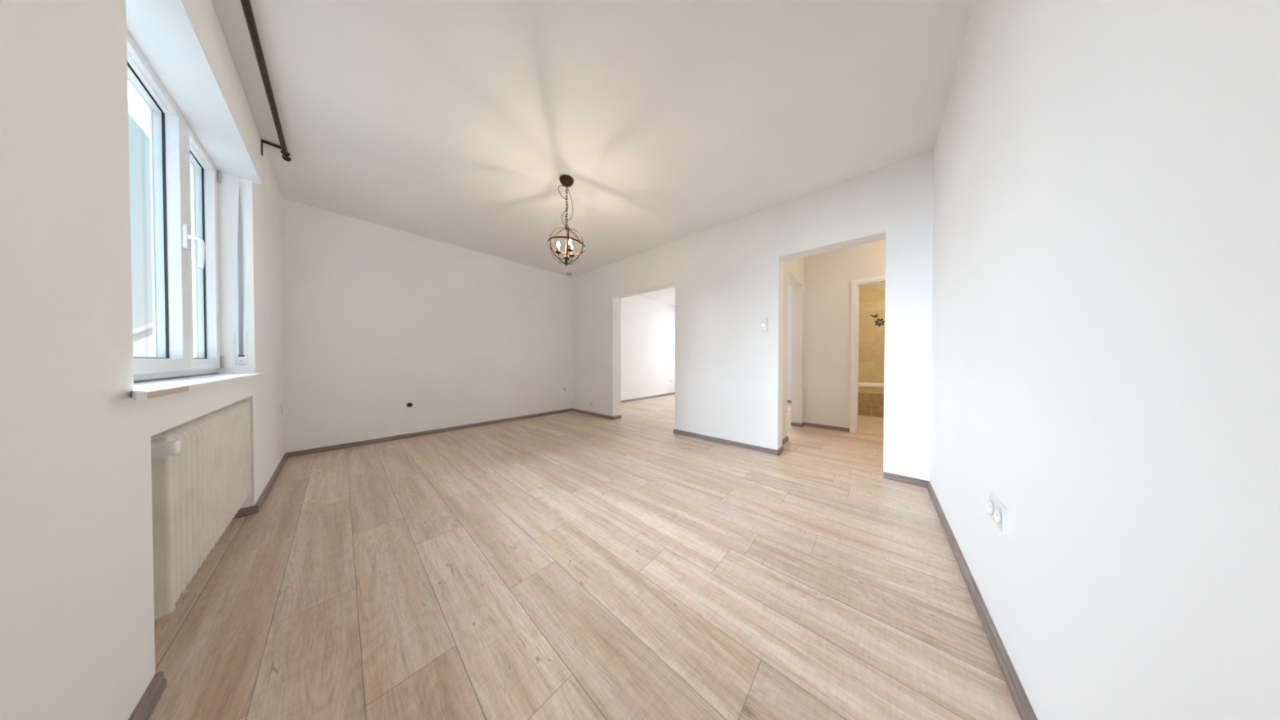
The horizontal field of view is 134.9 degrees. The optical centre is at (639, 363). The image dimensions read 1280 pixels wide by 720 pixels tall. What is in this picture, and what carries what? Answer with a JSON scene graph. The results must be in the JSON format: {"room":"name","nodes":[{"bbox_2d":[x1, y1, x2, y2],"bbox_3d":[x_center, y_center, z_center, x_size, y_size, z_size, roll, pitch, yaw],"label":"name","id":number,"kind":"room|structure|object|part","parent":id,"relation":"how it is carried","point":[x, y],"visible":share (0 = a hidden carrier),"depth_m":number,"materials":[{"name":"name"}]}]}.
{"room":"empty living room","nodes":[
{"label":"empty living room","id":0,"kind":"room"},
{"bbox_2d":[0,0,285,719],"bbox_3d":[-1.912,-0.343,0.967,5.350,2.659,0.327,1,1,42],"label":"wall","id":1,"kind":"structure","parent":0,"point":[77,640],"depth_m":0.59,"materials":[{"name":"white paint"}]},
{"bbox_2d":[125,0,269,400],"bbox_3d":[-2.084,-0.595,1.177,1.860,1.364,0.326,1,1,42],"label":"window","id":2,"kind":"structure","parent":1,"relation":"in","point":[195,137],"depth_m":1.25,"materials":[{"name":"white plastic"}]},
{"bbox_2d":[127,90,149,127],"bbox_3d":[-2.171,-1.261,1.038,1.575,0.030,0.012,1,1,42],"label":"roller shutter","id":3,"kind":"object","parent":2,"relation":"attached to","point":[131,100],"depth_m":1.31,"materials":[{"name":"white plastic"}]},
{"bbox_3d":[-1.902,-0.586,0.968,1.008,1.249,0.066,1,1,42],"label":"sash","id":4,"kind":"part","parent":2,"relation":"part of","materials":[{"name":"white plastic"}]},
{"bbox_3d":[-2.104,-0.576,1.122,1.575,1.285,0.067,1,1,42],"label":"frame","id":5,"kind":"part","parent":2,"relation":"part of","materials":[{"name":"white plastic"}]},
{"bbox_3d":[-2.212,-0.621,1.296,0.042,0.117,0.014,1,1,42],"label":"handle","id":6,"kind":"part","parent":2,"relation":"part of","materials":[{"name":"white plastic"}]},
{"bbox_3d":[-2.196,-0.557,1.317,0.026,0.156,0.046,1,1,42],"label":"lever","id":7,"kind":"part","parent":2,"relation":"part of","materials":[{"name":"white plastic"}]},
{"bbox_3d":[-2.039,0.076,1.236,1.860,0.020,0.184,1,1,42],"label":"sill","id":8,"kind":"part","parent":2,"relation":"part of","materials":[{"name":"paint"}]},
{"bbox_3d":[-2.472,-0.592,1.473,0.511,1.249,0.066,1,1,42],"label":"sash","id":9,"kind":"part","parent":2,"relation":"part of","materials":[{"name":"white plastic"}]},
{"bbox_2d":[235,187,247,364],"bbox_3d":[-2.607,-0.605,1.732,0.020,1.215,0.042,1,1,42],"label":"strap","id":10,"kind":"object","parent":2,"relation":"hanging from","point":[241,348],"visible":1,"depth_m":1.74,"materials":[{"name":"white fabric"}]},
{"bbox_3d":[-2.613,-0.107,1.743,0.004,0.220,0.042,1,1,42],"label":"winder plate","id":11,"kind":"part","parent":10,"relation":"part of","materials":[{"name":"white plastic"}]},
{"bbox_2d":[128,453,288,719],"bbox_3d":[-1.862,0.960,1.085,4.870,0.051,0.139,1,1,42],"label":"baseboard","id":12,"kind":"structure","parent":1,"relation":"attached to","point":[144,709],"depth_m":0.79,"materials":[{"name":"grey wood"}]},
{"bbox_2d":[240,0,291,161],"bbox_3d":[-1.904,-1.616,1.258,2.561,0.110,0.138,1,1,42],"label":"curtain rod","id":13,"kind":"object","parent":1,"relation":"attached to","point":[246,4],"visible":1,"depth_m":1.50,"materials":[{"name":"brown metal"}]},
{"bbox_2d":[280,405,283,413],"bbox_3d":[-3.416,0.434,2.536,0.072,0.072,0.014,1,1,42],"label":"power socket","id":14,"kind":"object","parent":1,"relation":"attached to","point":[281,406],"visible":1,"depth_m":2.51,"materials":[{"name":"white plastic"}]},
{"bbox_2d":[281,197,675,452],"bbox_3d":[-1.110,-0.395,5.739,0.200,2.659,7.878,1,1,42],"label":"wall","id":15,"kind":"structure","parent":0,"point":[379,320],"depth_m":3.54,"materials":[{"name":"white paint"}]},
{"bbox_2d":[406,402,413,407],"bbox_3d":[-2.992,0.534,3.461,0.023,0.056,0.058,1,1,42],"label":"junction box","id":16,"kind":"object","parent":15,"relation":"attached to","point":[409,405],"visible":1,"depth_m":3.46,"materials":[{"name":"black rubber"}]},
{"bbox_2d":[285,408,572,457],"bbox_3d":[-2.492,0.926,4.032,0.017,0.051,3.470,1,1,42],"label":"baseboard","id":17,"kind":"structure","parent":15,"relation":"attached to","point":[297,453],"depth_m":3.44,"materials":[{"name":"grey wood"}]},
{"bbox_2d":[148,394,1021,719],"bbox_3d":[1.026,1.022,3.507,6.100,0.120,8.005,1,1,42],"label":"floor","id":18,"kind":"structure","parent":0,"point":[569,565],"depth_m":1.16,"materials":[{"name":"beige laminate"}]},
{"bbox_2d":[151,400,251,619],"bbox_3d":[-2.042,0.608,1.214,1.304,0.752,0.208,1,1,42],"label":"radiator","id":19,"kind":"object","parent":18,"relation":"on","point":[201,466],"visible":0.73,"depth_m":1.04,"materials":[{"name":"beige metal"}]},
{"bbox_2d":[857,382,884,417],"bbox_3d":[4.813,0.666,4.712,1.955,0.571,0.666,1,1,42],"label":"bathtub","id":20,"kind":"object","parent":18,"relation":"on","point":[870,395],"visible":0.12,"depth_m":4.83,"materials":[{"name":"brown tile"}]},
{"bbox_2d":[857,382,884,387],"bbox_3d":[4.813,0.591,4.711,1.955,0.422,0.666,1,1,42],"label":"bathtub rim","id":21,"kind":"object","parent":20,"relation":"in","point":[860,384],"depth_m":4.90,"materials":[{"name":"white ceramic"}]},
{"bbox_2d":[212,0,975,306],"bbox_3d":[1.114,-1.788,3.534,6.450,0.180,8.205,1,1,42],"label":"ceiling","id":22,"kind":"structure","parent":0,"point":[460,123],"depth_m":1.72,"materials":[{"name":"white paint"}]},
{"bbox_2d":[547,174,585,266],"bbox_3d":[-0.666,-1.291,2.428,0.335,0.790,0.335,1,1,39],"label":"pendant lamp","id":23,"kind":"object","parent":22,"relation":"hanging from","point":[566,180],"visible":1,"depth_m":2.41,"materials":[{"name":"black metal"}]},
{"bbox_3d":[-0.666,-1.440,2.426,0.017,0.356,0.017,0,1,29],"label":"chain","id":24,"kind":"part","parent":23,"relation":"part of","materials":[{"name":"metal"}]},
{"bbox_2d":[572,149,933,480],"bbox_3d":[0.977,-0.366,3.389,6.040,2.659,0.190,1,1,42],"label":"wall","id":25,"kind":"structure","parent":0,"point":[726,277],"depth_m":2.94,"materials":[{"name":"white paint"}]},
{"bbox_2d":[572,408,928,487],"bbox_3d":[0.533,0.933,3.787,4.870,0.051,0.211,1,1,42],"label":"baseboard","id":26,"kind":"structure","parent":25,"relation":"attached to","point":[913,481],"depth_m":3.03,"materials":[{"name":"grey wood"}]},
{"bbox_2d":[760,317,768,332],"bbox_3d":[1.365,-0.426,2.905,0.068,0.160,0.018,1,1,42],"label":"light switch","id":27,"kind":"object","parent":25,"relation":"attached to","point":[764,320],"visible":1,"depth_m":2.90,"materials":[{"name":"white plastic"}]},
{"bbox_2d":[786,292,791,399],"bbox_3d":[2.829,-0.409,7.344,3.565,2.659,0.250,1,1,42],"label":"wall","id":28,"kind":"structure","parent":0,"point":[789,295],"depth_m":6.46,"materials":[{"name":"white paint"}]},
{"bbox_2d":[782,257,804,439],"bbox_3d":[2.834,-0.378,4.555,0.143,2.659,4.018,1,1,42],"label":"wall","id":29,"kind":"structure","parent":0,"point":[793,269],"depth_m":4.06,"materials":[{"name":"paint"}]},
{"bbox_2d":[803,239,885,428],"bbox_3d":[3.464,-0.364,3.400,2.332,2.659,0.120,1,1,42],"label":"wall","id":30,"kind":"structure","parent":0,"point":[828,276],"depth_m":3.90,"materials":[{"name":"paint"}]},
{"bbox_2d":[620,392,849,445],"bbox_3d":[1.695,0.914,5.544,4.277,0.051,3.968,1,1,42],"label":"baseboard","id":31,"kind":"structure","parent":30,"relation":"attached to","point":[785,439],"depth_m":4.06,"materials":[{"name":"grey wood"}]},
{"bbox_2d":[849,275,884,432],"bbox_3d":[3.359,-0.103,3.491,0.915,2.134,0.168,1,1,42],"label":"door frame","id":32,"kind":"structure","parent":30,"relation":"in","point":[855,284],"depth_m":3.71,"materials":[{"name":"white paint"}]},
{"bbox_2d":[857,283,884,383],"bbox_3d":[4.993,-0.382,5.125,2.332,2.659,0.200,1,1,42],"label":"wall","id":33,"kind":"structure","parent":0,"point":[871,297],"depth_m":5.31,"materials":[{"name":"beige tile"}]},
{"bbox_2d":[871,313,884,326],"bbox_3d":[4.700,-0.863,5.245,0.229,0.257,0.002,1,1,42],"label":"decal","id":34,"kind":"object","parent":33,"relation":"attached to","point":[879,322],"visible":0.99,"depth_m":5.23},
{"bbox_2d":[929,0,1279,719],"bbox_3d":[1.222,-0.336,0.727,0.200,2.659,3.470,1,1,42],"label":"wall","id":35,"kind":"structure","parent":0,"point":[1105,309],"depth_m":0.49,"materials":[{"name":"white paint"}]},
{"bbox_2d":[926,480,1037,719],"bbox_3d":[1.140,0.967,0.813,0.017,0.051,3.470,1,1,42],"label":"baseboard","id":36,"kind":"structure","parent":35,"relation":"attached to","point":[1025,711],"depth_m":0.96,"materials":[{"name":"grey wood"}]},
{"bbox_2d":[986,490,1010,537],"bbox_3d":[1.244,0.516,0.923,0.021,0.090,0.162,1,1,42],"label":"double socket","id":37,"kind":"object","parent":35,"relation":"attached to","point":[998,513],"visible":1,"depth_m":0.90,"materials":[{"name":"white plastic"}]},
{"label":"outside","id":38,"kind":"structure","parent":0,"visible":0},
{"bbox_3d":[-95.912,8.109,-10.116,250.000,0.200,137.500,1,1,42],"label":"ground","id":39,"kind":"structure","parent":38,"visible":0},
{"bbox_2d":[132,322,153,355],"bbox_3d":[-24.208,2.879,14.938,10.600,9.853,9.300,1,1,42],"label":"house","id":40,"kind":"structure","parent":39,"relation":"on","point":[143,336],"depth_m":11.13,"materials":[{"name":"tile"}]}
]}

